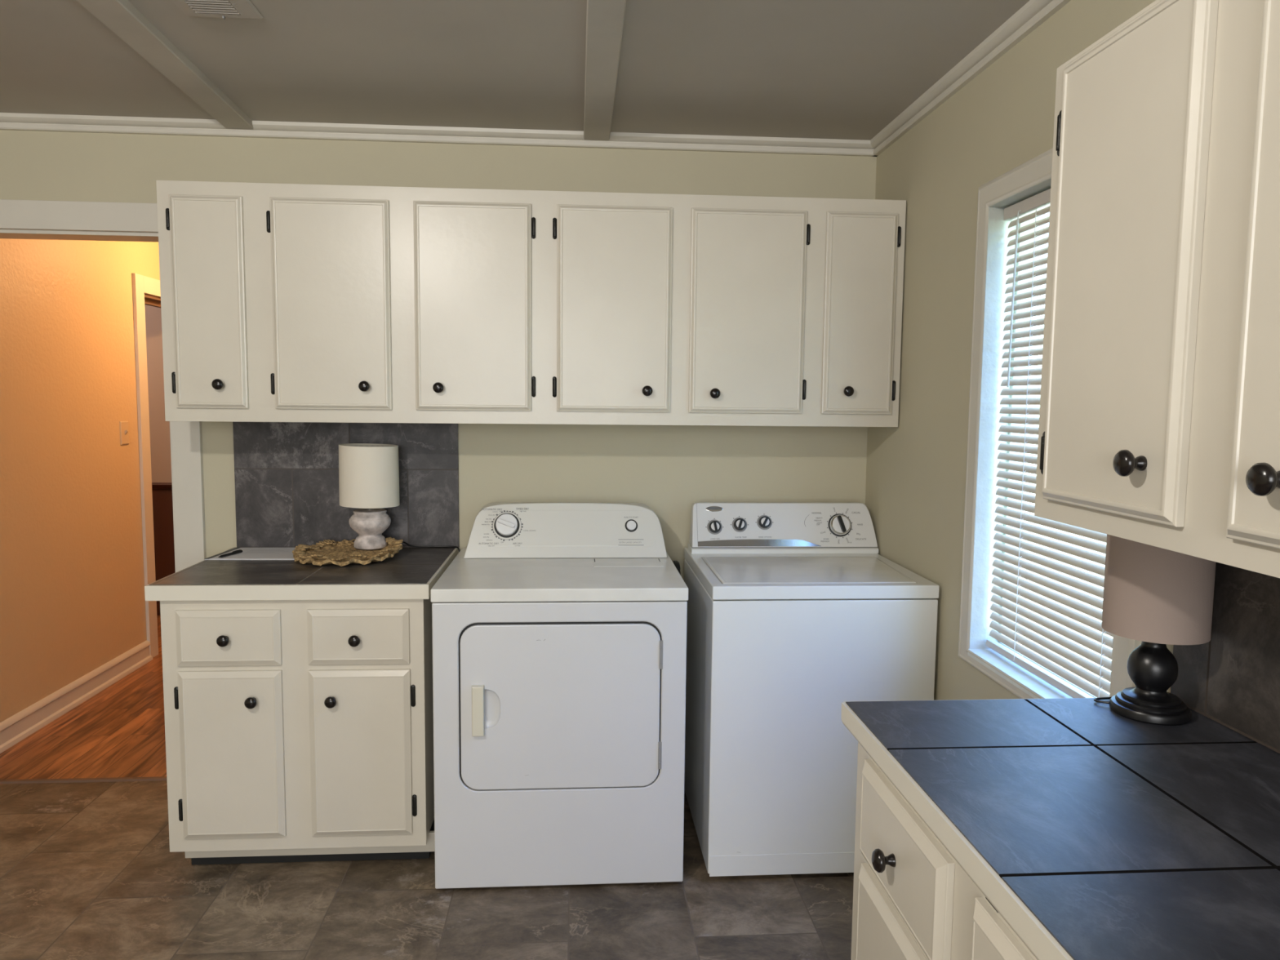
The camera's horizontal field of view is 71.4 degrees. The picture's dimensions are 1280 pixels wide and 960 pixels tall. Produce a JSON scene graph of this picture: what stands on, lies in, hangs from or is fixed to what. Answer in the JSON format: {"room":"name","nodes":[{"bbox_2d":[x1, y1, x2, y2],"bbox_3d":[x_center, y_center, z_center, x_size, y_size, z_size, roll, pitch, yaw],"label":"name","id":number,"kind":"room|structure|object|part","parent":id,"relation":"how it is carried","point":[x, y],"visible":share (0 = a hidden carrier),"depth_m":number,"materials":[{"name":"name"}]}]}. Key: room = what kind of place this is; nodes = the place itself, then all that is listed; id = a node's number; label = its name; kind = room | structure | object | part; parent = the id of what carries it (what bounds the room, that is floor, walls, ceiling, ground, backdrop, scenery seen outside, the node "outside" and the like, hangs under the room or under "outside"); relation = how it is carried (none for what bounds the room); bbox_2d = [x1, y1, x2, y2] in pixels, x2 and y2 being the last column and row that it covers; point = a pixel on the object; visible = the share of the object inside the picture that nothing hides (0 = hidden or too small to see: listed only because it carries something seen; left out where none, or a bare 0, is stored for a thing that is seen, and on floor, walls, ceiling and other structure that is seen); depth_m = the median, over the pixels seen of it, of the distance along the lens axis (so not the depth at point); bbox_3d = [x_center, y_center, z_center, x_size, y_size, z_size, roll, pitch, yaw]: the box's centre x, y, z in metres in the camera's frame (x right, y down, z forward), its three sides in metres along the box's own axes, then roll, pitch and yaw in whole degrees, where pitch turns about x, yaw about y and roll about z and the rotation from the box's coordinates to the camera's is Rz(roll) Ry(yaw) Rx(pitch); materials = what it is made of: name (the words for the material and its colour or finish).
{"room":"laundry room","nodes":[
{"label":"laundry room","id":0,"kind":"room"},
{"bbox_2d":[0,238,159,722],"bbox_3d":[-2.761,-0.206,4.819,0.100,2.402,3.180,0,5,-4],"label":"wall","id":1,"kind":"structure","parent":0,"point":[73,597],"depth_m":4.13,"materials":[{"name":"beige paint"}]},
{"bbox_2d":[0,640,152,753],"bbox_3d":[-2.651,1.010,4.133,0.030,0.108,1.580,0,5,-4],"label":"baseboard","id":2,"kind":"structure","parent":1,"relation":"attached to","point":[25,722],"depth_m":4.13,"materials":[{"name":"paint"}]},
{"bbox_2d":[119,421,128,444],"bbox_3d":[-2.689,-0.246,4.657,0.020,0.122,0.081,0,5,-4],"label":"light switch","id":3,"kind":"object","parent":1,"relation":"attached to","point":[124,432],"visible":1,"depth_m":4.65,"materials":[{"name":"beige"}]},
{"bbox_2d":[132,273,160,657],"bbox_3d":[-2.739,-0.099,5.321,0.018,2.100,0.995,0,5,-4],"label":"trim","id":4,"kind":"structure","parent":1,"relation":"attached to","point":[142,285],"depth_m":4.86,"materials":[{"name":"paint"}]},
{"bbox_2d":[144,293,160,307],"bbox_3d":[-2.798,-0.054,5.321,0.100,2.008,0.805,0,5,-4],"label":"trim","id":5,"kind":"structure","parent":1,"relation":"attached to","point":[152,300],"depth_m":5.03,"materials":[{"name":"brown wood"}]},
{"bbox_2d":[144,304,175,615],"bbox_3d":[-3.811,-0.305,5.799,1.853,2.402,0.105,0,5,-4],"label":"wall","id":6,"kind":"structure","parent":0,"point":[159,428],"depth_m":5.81,"materials":[{"name":"beige paint"}]},
{"bbox_2d":[151,482,172,488],"bbox_3d":[-3.810,0.037,5.767,1.853,0.043,0.030,0,5,-4],"label":"trim","id":7,"kind":"structure","parent":6,"relation":"attached to","point":[154,485],"depth_m":5.81,"materials":[{"name":"brown wood"}]},
{"bbox_2d":[0,615,853,959],"bbox_3d":[-1.692,1.306,1.903,5.528,0.060,9.600,0,5,-4],"label":"floor","id":8,"kind":"structure","parent":0,"point":[89,871],"depth_m":2.60,"materials":[{"name":"tile"}]},
{"bbox_2d":[0,776,167,783],"bbox_3d":[-2.146,1.135,3.369,0.927,0.006,0.032,0,5,-4],"label":"trim","id":9,"kind":"structure","parent":8,"relation":"on","point":[155,778],"depth_m":3.37,"materials":[{"name":"brown"}]},
{"bbox_2d":[160,596,434,864],"bbox_3d":[-1.032,0.755,2.950,0.795,0.861,0.666,0,5,-4],"label":"base cabinet","id":10,"kind":"object","parent":8,"relation":"on","point":[296,731],"visible":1,"depth_m":2.65,"materials":[{"name":"beige paint"}]},
{"bbox_3d":[-1.213,0.467,2.593,0.034,0.034,0.034,0,5,-4],"label":"knob","id":11,"kind":"part","parent":10,"relation":"part of","materials":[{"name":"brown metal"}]},
{"bbox_3d":[-1.209,0.465,2.617,0.298,0.166,0.018,0,5,-4],"label":"drawer","id":12,"kind":"part","parent":10,"relation":"part of","materials":[{"name":"beige paint"}]},
{"bbox_3d":[-1.214,0.819,2.649,0.297,0.512,0.018,0,5,-4],"label":"door","id":13,"kind":"part","parent":10,"relation":"part of","materials":[{"name":"beige paint"}]},
{"bbox_3d":[-1.141,0.653,2.615,0.034,0.034,0.034,0,5,-4],"label":"knob","id":14,"kind":"part","parent":10,"relation":"part of","materials":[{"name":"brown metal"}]},
{"bbox_2d":[144,546,457,600],"bbox_3d":[-1.053,0.299,2.933,0.810,0.046,0.660,0,5,-4],"label":"countertop","id":15,"kind":"structure","parent":10,"relation":"on","point":[411,573],"depth_m":2.67,"materials":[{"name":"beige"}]},
{"bbox_2d":[204,546,296,559],"bbox_3d":[-1.318,0.256,3.104,0.299,0.004,0.238,0,5,-4],"label":"folder","id":16,"kind":"object","parent":15,"relation":"on","point":[248,553],"visible":0.88,"depth_m":3.07,"materials":[{"name":"white paper"}]},
{"bbox_2d":[217,549,242,557],"bbox_3d":[-1.403,0.252,3.049,0.010,0.012,0.122,2,5,12],"label":"pen","id":17,"kind":"object","parent":16,"relation":"on","point":[239,551],"visible":1,"depth_m":3.05,"materials":[{"name":"black plastic"}]},
{"bbox_2d":[292,537,402,566],"bbox_3d":[-0.995,0.237,3.039,0.359,0.056,0.359,-2,6,-26],"label":"mat","id":18,"kind":"object","parent":15,"relation":"on","point":[344,553],"visible":0.96,"depth_m":3.02,"materials":[{"name":"wicker"}]},
{"bbox_2d":[338,443,460,551],"bbox_3d":[-0.851,0.130,3.163,0.407,0.513,0.244,0,5,-4],"label":"table lamp","id":19,"kind":"object","parent":18,"relation":"on","point":[369,473],"depth_m":3.05,"materials":[{"name":"white ceramic"}]},
{"bbox_3d":[-0.950,-0.017,3.122,0.203,0.215,0.203,0,5,-4],"label":"lamp shade","id":20,"kind":"part","parent":19,"relation":"part of","materials":[{"name":"beige fabric"}]},
{"bbox_3d":[-0.789,0.298,3.246,0.262,0.163,0.064,-1,5,-16],"label":"lamp cord","id":21,"kind":"part","parent":19,"relation":"part of","materials":[{"name":"black plastic"}]},
{"bbox_3d":[-0.913,0.655,2.631,0.034,0.034,0.034,0,5,-4],"label":"knob","id":22,"kind":"part","parent":10,"relation":"part of","materials":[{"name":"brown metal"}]},
{"bbox_3d":[-0.840,0.472,2.620,0.034,0.034,0.034,0,5,-4],"label":"knob","id":23,"kind":"part","parent":10,"relation":"part of","materials":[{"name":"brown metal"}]},
{"bbox_3d":[-0.836,0.466,2.644,0.295,0.166,0.018,0,5,-4],"label":"drawer","id":24,"kind":"part","parent":10,"relation":"part of","materials":[{"name":"beige paint"}]},
{"bbox_3d":[-0.840,0.822,2.676,0.297,0.512,0.018,0,5,-4],"label":"door","id":25,"kind":"part","parent":10,"relation":"part of","materials":[{"name":"beige paint"}]},
{"bbox_2d":[430,502,688,888],"bbox_3d":[-0.257,0.645,2.945,0.741,1.096,0.726,0,5,-4],"label":"dryer","id":26,"kind":"object","parent":8,"relation":"on","point":[559,629],"visible":1,"depth_m":2.62,"materials":[{"name":"white metal"}]},
{"bbox_3d":[-0.469,0.668,2.576,0.034,0.148,0.020,0,5,-4],"label":"handle","id":27,"kind":"part","parent":26,"relation":"part of","materials":[{"name":"beige plastic"}]},
{"bbox_3d":[-0.232,0.664,2.608,0.580,0.492,0.012,0,5,-4],"label":"door","id":28,"kind":"part","parent":26,"relation":"part of","materials":[{"name":"white metal"}]},
{"bbox_3d":[-0.250,0.167,3.084,0.608,0.119,0.051,0,5,-4],"label":"control panel","id":29,"kind":"part","parent":26,"relation":"part of","materials":[{"name":"white plastic"}]},
{"bbox_3d":[-0.041,0.277,2.979,0.230,0.002,0.136,0,5,-4],"label":"lint lid","id":30,"kind":"part","parent":26,"relation":"part of","materials":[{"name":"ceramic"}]},
{"bbox_2d":[684,502,939,876],"bbox_3d":[0.528,0.650,3.010,0.688,1.090,0.690,0,5,-4],"label":"washing machine","id":31,"kind":"object","parent":8,"relation":"on","point":[795,613],"visible":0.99,"depth_m":2.68,"materials":[{"name":"white metal"}]},
{"bbox_2d":[672,560,680,574],"bbox_3d":[0.128,0.720,3.288,0.052,0.860,0.126,0,5,-4],"label":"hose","id":32,"kind":"object","parent":31,"relation":"attached to","point":[676,562],"visible":0.17,"depth_m":3.21,"materials":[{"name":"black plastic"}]},
{"bbox_3d":[0.267,0.169,3.188,0.055,0.051,0.019,0,5,-4],"label":"control knob","id":33,"kind":"part","parent":31,"relation":"part of","materials":[{"name":"grey"}]},
{"bbox_3d":[0.357,0.161,3.197,0.055,0.051,0.019,0,5,-4],"label":"control knob","id":34,"kind":"part","parent":31,"relation":"part of","materials":[{"name":"grey"}]},
{"bbox_3d":[0.448,0.153,3.205,0.055,0.051,0.019,0,5,-4],"label":"control knob","id":35,"kind":"part","parent":31,"relation":"part of","materials":[{"name":"grey"}]},
{"bbox_3d":[0.546,1.168,2.715,0.673,0.064,0.003,0,5,-4],"label":"toe panel","id":36,"kind":"part","parent":31,"relation":"part of","materials":[{"name":"white metal"}]},
{"bbox_3d":[0.536,0.288,2.890,0.613,0.004,0.443,0,5,-4],"label":"lid","id":37,"kind":"part","parent":31,"relation":"part of","materials":[{"name":"metal"}]},
{"bbox_2d":[850,742,1037,959],"bbox_3d":[0.716,0.963,0.794,0.641,0.873,1.715,0,5,-4],"label":"base cabinet","id":38,"kind":"object","parent":8,"relation":"on","point":[913,900],"visible":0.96,"depth_m":1.31,"materials":[{"name":"beige paint"}]},
{"bbox_3d":[0.372,0.581,1.359,0.034,0.034,0.034,0,5,-4],"label":"knob","id":39,"kind":"part","parent":38,"relation":"part of","materials":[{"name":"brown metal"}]},
{"bbox_3d":[0.392,0.934,1.393,0.018,0.514,0.345,0,5,-4],"label":"door","id":40,"kind":"part","parent":38,"relation":"part of","materials":[{"name":"beige paint"}]},
{"bbox_3d":[0.396,0.577,1.360,0.018,0.168,0.345,0,5,-4],"label":"drawer","id":41,"kind":"part","parent":38,"relation":"part of","materials":[{"name":"beige paint"}]},
{"bbox_3d":[0.426,0.616,0.938,0.018,0.168,0.345,0,5,-4],"label":"drawer","id":42,"kind":"part","parent":38,"relation":"part of","materials":[{"name":"beige paint"}]},
{"bbox_2d":[840,697,1279,959],"bbox_3d":[0.733,0.502,0.758,0.616,0.046,1.763,0,5,-4],"label":"countertop","id":43,"kind":"structure","parent":38,"relation":"on","point":[1094,832],"depth_m":1.17,"materials":[{"name":"grey tile"}]},
{"bbox_2d":[1093,533,1216,725],"bbox_3d":[0.894,0.233,1.542,0.165,0.350,0.164,0,5,-4],"label":"table lamp","id":44,"kind":"object","parent":43,"relation":"on","point":[1157,597],"visible":0.91,"depth_m":1.49,"materials":[{"name":"beige fabric"}]},
{"bbox_3d":[0.896,0.398,1.608,0.152,0.008,0.046,1,5,2],"label":"power cord","id":45,"kind":"part","parent":44,"relation":"part of","materials":[{"name":"black plastic"}]},
{"bbox_3d":[0.894,0.161,1.536,0.164,0.206,0.164,0,5,-4],"label":"lamp shade","id":46,"kind":"part","parent":44,"relation":"part of","materials":[{"name":"beige fabric"}]},
{"bbox_2d":[0,129,876,580],"bbox_3d":[-1.206,-0.051,3.284,4.128,2.402,0.120,0,5,-4],"label":"wall","id":47,"kind":"structure","parent":0,"point":[667,469],"depth_m":3.23,"materials":[{"name":"beige paint"}]},
{"bbox_2d":[0,199,206,572],"bbox_3d":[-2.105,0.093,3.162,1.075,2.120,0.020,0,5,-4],"label":"trim","id":48,"kind":"structure","parent":47,"relation":"attached to","point":[31,215],"depth_m":3.09,"materials":[{"name":"paint"}]},
{"bbox_2d":[232,422,459,547],"bbox_3d":[-1.061,0.015,3.235,0.794,0.464,0.010,0,5,-4],"label":"backsplash","id":49,"kind":"structure","parent":47,"relation":"attached to","point":[286,473],"depth_m":3.23,"materials":[{"name":"tile"}]},
{"bbox_2d":[0,112,876,156],"bbox_3d":[-1.128,-1.216,3.103,4.008,0.047,0.038,0,5,-4],"label":"trim","id":50,"kind":"structure","parent":47,"relation":"attached to","point":[8,121],"depth_m":3.13,"materials":[{"name":"paint"}]},
{"bbox_2d":[155,180,906,426],"bbox_3d":[-0.328,-0.572,3.045,2.404,0.752,0.384,0,5,-4],"label":"upper cabinet","id":51,"kind":"object","parent":47,"relation":"attached to","point":[280,302],"visible":1,"depth_m":2.89,"materials":[{"name":"beige paint"}]},
{"bbox_3d":[-1.365,-0.561,2.818,0.222,0.665,0.019,0,5,-4],"label":"door","id":52,"kind":"part","parent":51,"relation":"part of","materials":[{"name":"beige paint"}]},
{"bbox_3d":[-1.336,-0.303,2.820,0.034,0.034,0.034,0,5,-4],"label":"knob","id":53,"kind":"part","parent":51,"relation":"part of","materials":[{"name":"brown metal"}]},
{"bbox_3d":[-0.986,-0.559,2.846,0.368,0.665,0.019,0,5,-4],"label":"door","id":54,"kind":"part","parent":51,"relation":"part of","materials":[{"name":"beige paint"}]},
{"bbox_3d":[-0.883,-0.300,2.853,0.034,0.034,0.034,0,5,-4],"label":"knob","id":55,"kind":"part","parent":51,"relation":"part of","materials":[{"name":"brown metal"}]},
{"bbox_3d":[-0.649,-0.298,2.870,0.034,0.034,0.034,0,5,-4],"label":"knob","id":56,"kind":"part","parent":51,"relation":"part of","materials":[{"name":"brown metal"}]},
{"bbox_3d":[-0.539,-0.558,2.878,0.373,0.665,0.019,0,5,-4],"label":"door","id":57,"kind":"part","parent":51,"relation":"part of","materials":[{"name":"beige paint"}]},
{"bbox_3d":[-0.084,-0.556,2.911,0.375,0.665,0.019,0,5,-4],"label":"door","id":58,"kind":"part","parent":51,"relation":"part of","materials":[{"name":"beige paint"}]},
{"bbox_3d":[0.024,-0.292,2.919,0.034,0.034,0.034,0,5,-4],"label":"knob","id":59,"kind":"part","parent":51,"relation":"part of","materials":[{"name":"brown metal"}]},
{"bbox_3d":[0.247,-0.285,2.936,0.034,0.034,0.034,0,5,-4],"label":"knob","id":60,"kind":"part","parent":51,"relation":"part of","materials":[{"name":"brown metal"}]},
{"bbox_3d":[0.356,-0.555,2.943,0.382,0.665,0.019,0,5,-4],"label":"door","id":61,"kind":"part","parent":51,"relation":"part of","materials":[{"name":"beige paint"}]},
{"bbox_3d":[0.694,-0.296,2.967,0.034,0.034,0.034,0,5,-4],"label":"knob","id":62,"kind":"part","parent":51,"relation":"part of","materials":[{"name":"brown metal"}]},
{"bbox_3d":[0.733,-0.553,2.970,0.240,0.665,0.019,0,5,-4],"label":"door","id":63,"kind":"part","parent":51,"relation":"part of","materials":[{"name":"beige paint"}]},
{"bbox_2d":[715,495,789,502],"bbox_3d":[0.421,0.179,3.360,0.282,0.244,0.003,0,5,-4],"label":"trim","id":64,"kind":"structure","parent":47,"relation":"attached to","point":[717,498],"depth_m":3.35,"materials":[{"name":"beige paint"}]},
{"bbox_2d":[0,0,1029,140],"bbox_3d":[-0.911,-1.005,0.097,4.248,0.080,6.320,0,5,-4],"label":"ceiling","id":65,"kind":"structure","parent":0,"point":[839,69],"depth_m":2.50,"materials":[{"name":"beige paint"}]},
{"bbox_2d":[76,0,253,129],"bbox_3d":[-1.049,-0.947,0.022,0.115,0.024,6.191,0,5,-6],"label":"ceiling beam","id":66,"kind":"structure","parent":65,"relation":"attached to","point":[122,17],"depth_m":2.44,"materials":[{"name":"paint"}]},
{"bbox_2d":[171,0,263,19],"bbox_3d":[-1.024,-1.137,2.067,0.188,0.015,0.304,0,5,-4],"label":"ceiling vent","id":67,"kind":"object","parent":65,"relation":"in","point":[208,8],"visible":1,"depth_m":2.16,"materials":[{"name":"silver metal"}]},
{"bbox_2d":[583,0,626,140],"bbox_3d":[0.061,-0.943,0.103,0.102,0.024,6.182,0,5,-4],"label":"ceiling beam","id":68,"kind":"structure","parent":65,"relation":"attached to","point":[605,19],"depth_m":2.44,"materials":[{"name":"paint"}]},
{"bbox_2d":[865,0,1173,700],"bbox_3d":[1.135,0.239,0.358,0.120,2.402,6.320,0,5,-4],"label":"wall","id":69,"kind":"structure","parent":0,"point":[1002,119],"depth_m":2.64,"materials":[{"name":"beige paint"}]},
{"bbox_2d":[870,0,1071,156],"bbox_3d":[1.072,-0.929,0.186,0.038,0.047,6.200,0,5,-4],"label":"trim","id":70,"kind":"structure","parent":69,"relation":"attached to","point":[1033,13],"depth_m":2.43,"materials":[{"name":"paint"}]},
{"bbox_2d":[958,147,1141,698],"bbox_3d":[0.989,-0.111,2.084,0.114,1.299,0.775,0,5,-4],"label":"window","id":71,"kind":"structure","parent":69,"relation":"in","point":[1033,177],"depth_m":2.39,"materials":[{"name":"paint"}]},
{"bbox_3d":[0.983,0.504,2.140,0.114,0.017,0.641,0,5,-4],"label":"sill","id":72,"kind":"part","parent":71,"relation":"part of","materials":[{"name":"paint"}]},
{"bbox_3d":[1.032,-0.098,2.088,0.028,1.193,0.643,0,5,-4],"label":"sash","id":73,"kind":"part","parent":71,"relation":"part of","materials":[{"name":"paint"}]},
{"bbox_2d":[985,188,1113,697],"bbox_3d":[0.983,-0.101,2.084,0.044,1.175,0.633,0,5,-4],"label":"window blind","id":74,"kind":"object","parent":71,"relation":"attached to","point":[1037,205],"visible":0.47,"depth_m":2.21,"materials":[{"name":"grey plastic"}]},
{"bbox_3d":[0.977,-0.101,2.238,0.024,1.135,0.005,0,5,-4],"label":"ladder cord","id":75,"kind":"part","parent":74,"relation":"part of","materials":[{"name":"white fabric"}]},
{"bbox_3d":[0.983,0.475,2.136,0.024,0.018,0.621,0,5,-4],"label":"rail","id":76,"kind":"part","parent":74,"relation":"part of","materials":[{"name":"grey plastic"}]},
{"bbox_3d":[1.004,-0.067,1.870,0.024,1.135,0.005,0,5,-4],"label":"ladder cord","id":77,"kind":"part","parent":74,"relation":"part of","materials":[{"name":"white fabric"}]},
{"bbox_2d":[1034,0,1279,577],"bbox_3d":[0.848,-0.216,0.637,0.412,0.693,1.557,0,5,-4],"label":"upper cabinet","id":78,"kind":"object","parent":69,"relation":"attached to","point":[1159,412],"visible":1,"depth_m":1.08,"materials":[{"name":"beige paint"}]},
{"bbox_3d":[0.622,-0.021,1.130,0.034,0.034,0.034,0,5,-4],"label":"knob","id":79,"kind":"part","parent":78,"relation":"part of","materials":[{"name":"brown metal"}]},
{"bbox_3d":[0.641,-0.280,1.201,0.019,0.648,0.309,0,5,-4],"label":"door","id":80,"kind":"part","parent":78,"relation":"part of","materials":[{"name":"beige paint"}]},
{"bbox_3d":[0.669,-0.244,0.812,0.019,0.648,0.309,0,5,-4],"label":"door","id":81,"kind":"part","parent":78,"relation":"part of","materials":[{"name":"beige paint"}]},
{"bbox_3d":[0.638,-0.001,0.904,0.034,0.034,0.034,0,5,-4],"label":"knob","id":82,"kind":"part","parent":78,"relation":"part of","materials":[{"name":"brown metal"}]},
{"bbox_2d":[1170,562,1279,753],"bbox_3d":[1.040,0.302,0.762,0.008,0.356,1.725,0,5,-4],"label":"backsplash","id":83,"kind":"structure","parent":69,"relation":"attached to","point":[1232,679],"depth_m":1.46,"materials":[{"name":"tile"}]}
]}

